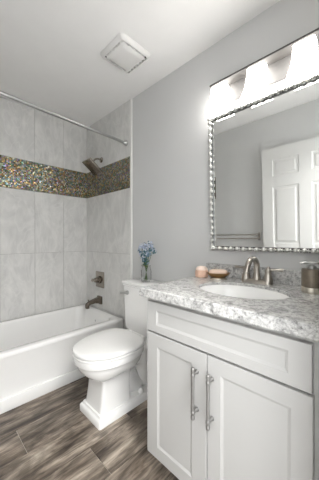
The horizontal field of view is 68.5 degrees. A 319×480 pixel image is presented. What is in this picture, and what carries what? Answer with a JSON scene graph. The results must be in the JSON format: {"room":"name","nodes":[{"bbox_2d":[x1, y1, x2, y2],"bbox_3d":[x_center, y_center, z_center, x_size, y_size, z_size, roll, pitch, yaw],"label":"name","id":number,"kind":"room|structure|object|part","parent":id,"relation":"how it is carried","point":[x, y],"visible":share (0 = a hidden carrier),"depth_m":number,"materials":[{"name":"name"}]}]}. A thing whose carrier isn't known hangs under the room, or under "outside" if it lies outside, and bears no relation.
{"room":"bathroom","nodes":[
{"label":"bathroom","id":0,"kind":"room"},
{"bbox_2d":[0,97,86,321],"bbox_3d":[-1.417,-0.089,2.254,0.100,2.440,1.720,0,0,45],"label":"wall","id":1,"kind":"structure","parent":0,"point":[43,174],"depth_m":2.38,"materials":[{"name":"tile"}]},
{"bbox_2d":[0,376,178,479],"bbox_3d":[-0.248,1.186,1.095,3.200,0.100,1.540,0,0,45],"label":"floor","id":2,"kind":"structure","parent":0,"point":[48,436],"depth_m":1.30,"materials":[{"name":"wood"}]},
{"bbox_2d":[0,304,122,413],"bbox_3d":[-1.119,0.940,1.956,0.736,0.384,1.500,0,0,45],"label":"bathtub","id":3,"kind":"object","parent":2,"relation":"on","point":[36,357],"visible":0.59,"depth_m":1.83,"materials":[{"name":"white ceramic"}]},
{"bbox_2d":[72,278,164,429],"bbox_3d":[-0.250,0.733,1.655,0.446,0.801,0.728,0,0,45],"label":"toilet","id":4,"kind":"object","parent":2,"relation":"on","point":[114,360],"visible":0.84,"depth_m":1.52,"materials":[{"name":"white ceramic"}]},
{"bbox_3d":[-0.343,0.707,1.552,0.390,0.018,0.449,0,0,45],"label":"seat","id":5,"kind":"part","parent":4,"relation":"part of","materials":[{"name":"white plastic"}]},
{"bbox_3d":[-0.344,0.681,1.552,0.388,0.033,0.450,0,0,45],"label":"seat lid","id":6,"kind":"part","parent":4,"relation":"part of","materials":[{"name":"white plastic"}]},
{"bbox_3d":[-0.074,0.541,1.832,0.424,0.347,0.206,0,0,45],"label":"tank","id":7,"kind":"part","parent":4,"relation":"part of","materials":[{"name":"white ceramic"}]},
{"bbox_3d":[-0.074,0.350,1.831,0.446,0.036,0.228,0,0,45],"label":"tank lid","id":8,"kind":"part","parent":4,"relation":"part of","materials":[{"name":"white ceramic"}]},
{"bbox_2d":[141,265,150,281],"bbox_3d":[-0.106,0.266,1.871,0.081,0.130,0.082,0,0,45],"label":"glass vase","id":9,"kind":"object","parent":4,"relation":"on","point":[146,270],"visible":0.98,"depth_m":1.84,"materials":[{"name":"clear glass"}]},
{"bbox_2d":[147,243,154,265],"bbox_3d":[-0.083,0.173,1.855,0.100,0.292,0.062,0,0,45],"label":"stem","id":10,"kind":"object","parent":9,"relation":"in","point":[151,245],"visible":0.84,"depth_m":1.83,"materials":[{"name":"blue plant"}]},
{"bbox_2d":[148,248,156,264],"bbox_3d":[-0.075,0.189,1.839,0.110,0.262,0.058,0,0,15],"label":"stem","id":11,"kind":"object","parent":9,"relation":"in","point":[153,250],"visible":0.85,"depth_m":1.82,"materials":[{"name":"plant"}]},
{"bbox_2d":[147,298,318,479],"bbox_3d":[0.386,0.708,1.108,0.750,0.856,0.626,0,0,45],"label":"vanity cabinet","id":12,"kind":"object","parent":2,"relation":"on","point":[228,399],"visible":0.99,"depth_m":0.86,"materials":[{"name":"white paint"}]},
{"bbox_3d":[0.069,0.747,1.049,0.344,0.593,0.020,0,0,45],"label":"cabinet door","id":13,"kind":"part","parent":12,"relation":"part of","materials":[{"name":"white paint"}]},
{"bbox_3d":[0.140,0.610,0.938,0.018,0.208,0.038,0,0,45],"label":"handle","id":14,"kind":"part","parent":12,"relation":"part of","materials":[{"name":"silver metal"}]},
{"bbox_3d":[0.190,0.611,0.889,0.018,0.208,0.038,0,0,45],"label":"handle","id":15,"kind":"part","parent":12,"relation":"part of","materials":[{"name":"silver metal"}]},
{"bbox_2d":[139,263,318,341],"bbox_3d":[0.394,0.219,1.112,0.794,0.122,0.608,0,0,45],"label":"countertop","id":16,"kind":"structure","parent":12,"relation":"on","point":[297,315],"depth_m":0.93,"materials":[{"name":"grey stone"}]},
{"bbox_2d":[195,266,207,277],"bbox_3d":[0.268,0.199,1.489,0.082,0.070,0.082,0,0,45],"label":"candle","id":17,"kind":"object","parent":16,"relation":"on","point":[200,272],"visible":0.98,"depth_m":1.46,"materials":[{"name":"wax"}]},
{"bbox_2d":[195,270,207,277],"bbox_3d":[0.268,0.212,1.489,0.082,0.044,0.082,0,0,45],"label":"jar","id":18,"kind":"object","parent":17,"relation":"on","point":[198,273],"depth_m":1.45,"materials":[{"name":"pink glass"}]},
{"bbox_3d":[0.268,0.177,1.489,0.076,0.026,0.076,0,0,45],"label":"jar lid","id":19,"kind":"part","parent":17,"relation":"part of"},
{"bbox_2d":[206,272,229,279],"bbox_3d":[0.354,0.215,1.411,0.130,0.038,0.115,0,0,45],"label":"soap dish","id":20,"kind":"object","parent":16,"relation":"on","point":[213,276],"visible":0.81,"depth_m":1.38,"materials":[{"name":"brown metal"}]},
{"bbox_2d":[209,269,227,273],"bbox_3d":[0.354,0.192,1.411,0.100,0.032,0.088,0,0,45],"label":"soap bar","id":21,"kind":"object","parent":20,"relation":"in","point":[214,271],"visible":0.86,"depth_m":1.38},
{"bbox_2d":[200,285,288,299],"bbox_3d":[0.386,0.331,1.116,0.460,0.162,0.360,0,0,45],"label":"sink","id":22,"kind":"object","parent":16,"relation":"in","point":[246,292],"visible":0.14,"depth_m":1.25,"materials":[{"name":"white ceramic"}]},
{"bbox_2d":[235,256,282,284],"bbox_3d":[0.493,0.160,1.243,0.263,0.150,0.168,0,0,45],"label":"faucet","id":23,"kind":"object","parent":16,"relation":"on","point":[268,279],"visible":1,"depth_m":1.24,"materials":[{"name":"silver metal"}]},
{"bbox_3d":[0.474,0.179,1.342,0.097,0.076,0.050,0,0,45],"label":"handle","id":24,"kind":"part","parent":23,"relation":"part of","materials":[{"name":"silver metal"}]},
{"bbox_3d":[0.491,0.151,1.241,0.042,0.132,0.162,0,0,45],"label":"spout","id":25,"kind":"part","parent":23,"relation":"part of","materials":[{"name":"silver metal"}]},
{"bbox_3d":[0.593,0.179,1.225,0.097,0.076,0.050,0,0,45],"label":"handle","id":26,"kind":"part","parent":23,"relation":"part of","materials":[{"name":"silver metal"}]},
{"bbox_2d":[300,261,318,293],"bbox_3d":[0.687,0.167,1.058,0.090,0.138,0.086,0,0,45],"label":"soap dispenser","id":27,"kind":"object","parent":16,"relation":"on","point":[310,275],"visible":1,"depth_m":1.03,"materials":[{"name":"silver metal"}]},
{"bbox_3d":[0.195,0.371,0.923,0.698,0.142,0.020,0,0,45],"label":"false drawer","id":28,"kind":"part","parent":12,"relation":"part of","materials":[{"name":"white paint"}]},
{"bbox_3d":[0.320,0.748,0.802,0.354,0.593,0.020,0,0,45],"label":"cabinet door","id":29,"kind":"part","parent":12,"relation":"part of","materials":[{"name":"white paint"}]},
{"bbox_2d":[0,0,279,125],"bbox_3d":[-0.501,-1.355,1.348,2.670,0.100,1.720,0,0,45],"label":"ceiling","id":30,"kind":"structure","parent":0,"point":[51,59],"depth_m":1.55,"materials":[{"name":"paint"}]},
{"bbox_2d":[101,33,149,73],"bbox_3d":[-0.238,-1.292,1.648,0.264,0.027,0.264,0,0,45],"label":"ceiling vent","id":31,"kind":"object","parent":30,"relation":"in","point":[122,52],"visible":1,"depth_m":1.61,"materials":[{"name":"white plastic"}]},
{"bbox_3d":[-0.238,-1.287,1.648,0.226,0.016,0.226,0,0,45],"label":"panel","id":32,"kind":"part","parent":31,"relation":"part of","materials":[{"name":"white plastic"}]},
{"bbox_2d":[87,0,318,329],"bbox_3d":[0.097,-0.088,1.893,2.574,2.440,0.110,0,0,45],"label":"wall","id":33,"kind":"structure","parent":0,"point":[170,164],"depth_m":1.85,"materials":[{"name":"paint"}]},
{"bbox_2d":[0,91,127,145],"bbox_3d":[-0.840,-0.936,1.683,0.054,0.098,1.499,0,0,45],"label":"shower curtain rod","id":34,"kind":"object","parent":33,"relation":"attached to","point":[125,142],"visible":1,"depth_m":1.76,"materials":[{"name":"silver metal"}]},
{"bbox_2d":[82,157,102,175],"bbox_3d":[-0.676,-0.790,2.435,0.156,0.200,0.200,0,0,45],"label":"shower","id":35,"kind":"object","parent":33,"relation":"attached to","point":[89,163],"visible":1,"depth_m":2.41,"materials":[{"name":"silver metal"}]},
{"bbox_2d":[85,295,101,308],"bbox_3d":[-0.705,0.662,2.487,0.084,0.107,0.173,0,0,45],"label":"tub spout","id":36,"kind":"object","parent":33,"relation":"attached to","point":[98,300],"visible":1,"depth_m":2.48,"materials":[{"name":"silver metal"}]},
{"bbox_2d":[91,271,103,287],"bbox_3d":[-0.676,0.429,2.515,0.164,0.172,0.091,0,0,45],"label":"shower valve","id":37,"kind":"object","parent":33,"relation":"attached to","point":[99,280],"visible":1,"depth_m":2.51,"materials":[{"name":"silver metal"}]},
{"bbox_3d":[-0.647,0.429,2.545,0.164,0.172,0.008,0,0,45],"label":"valve plate","id":38,"kind":"part","parent":37,"relation":"part of","materials":[{"name":"silver metal"}]},
{"bbox_2d":[130,98,131,278],"bbox_3d":[-0.263,-0.134,2.175,0.022,2.350,0.014,0,0,45],"label":"trim","id":39,"kind":"structure","parent":33,"relation":"attached to","point":[131,98],"depth_m":2.17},
{"bbox_2d":[206,263,300,285],"bbox_3d":[0.603,0.196,1.318,0.785,0.078,0.020,0,0,45],"label":"backsplash","id":40,"kind":"structure","parent":33,"relation":"attached to","point":[289,277],"depth_m":1.29,"materials":[{"name":"grey stone"}]},
{"bbox_2d":[206,28,318,116],"bbox_3d":[0.541,-0.889,1.305,0.597,0.183,0.124,0,0,45],"label":"vanity light","id":41,"kind":"object","parent":33,"relation":"attached to","point":[297,60],"visible":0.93,"depth_m":1.27,"materials":[{"name":"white glass"}]},
{"bbox_3d":[0.366,-0.883,1.461,0.128,0.170,0.102,0,0,45],"label":"lamp shade","id":42,"kind":"part","parent":41,"relation":"part of","materials":[{"name":"white glass"}]},
{"bbox_3d":[0.532,-0.882,1.298,0.128,0.170,0.102,0,0,45],"label":"lamp shade","id":43,"kind":"part","parent":41,"relation":"part of","materials":[{"name":"white glass"}]},
{"bbox_3d":[0.557,-0.974,1.313,0.586,0.012,0.088,0,0,45],"label":"rail","id":44,"kind":"part","parent":41,"relation":"part of","materials":[{"name":"silver metal"}]},
{"bbox_3d":[0.698,-0.881,1.135,0.128,0.170,0.102,0,0,45],"label":"lamp shade","id":45,"kind":"part","parent":41,"relation":"part of","materials":[{"name":"white glass"}]},
{"bbox_2d":[207,73,318,253],"bbox_3d":[0.578,-0.361,1.294,0.704,0.862,0.066,0,0,45],"label":"wall mirror","id":46,"kind":"object","parent":33,"relation":"attached to","point":[263,154],"visible":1,"depth_m":1.28,"materials":[{"name":"silver glass"}]},
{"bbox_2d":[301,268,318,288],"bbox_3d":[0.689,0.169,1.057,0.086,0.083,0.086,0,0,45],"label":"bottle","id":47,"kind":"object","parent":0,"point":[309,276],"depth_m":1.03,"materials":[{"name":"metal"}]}
]}

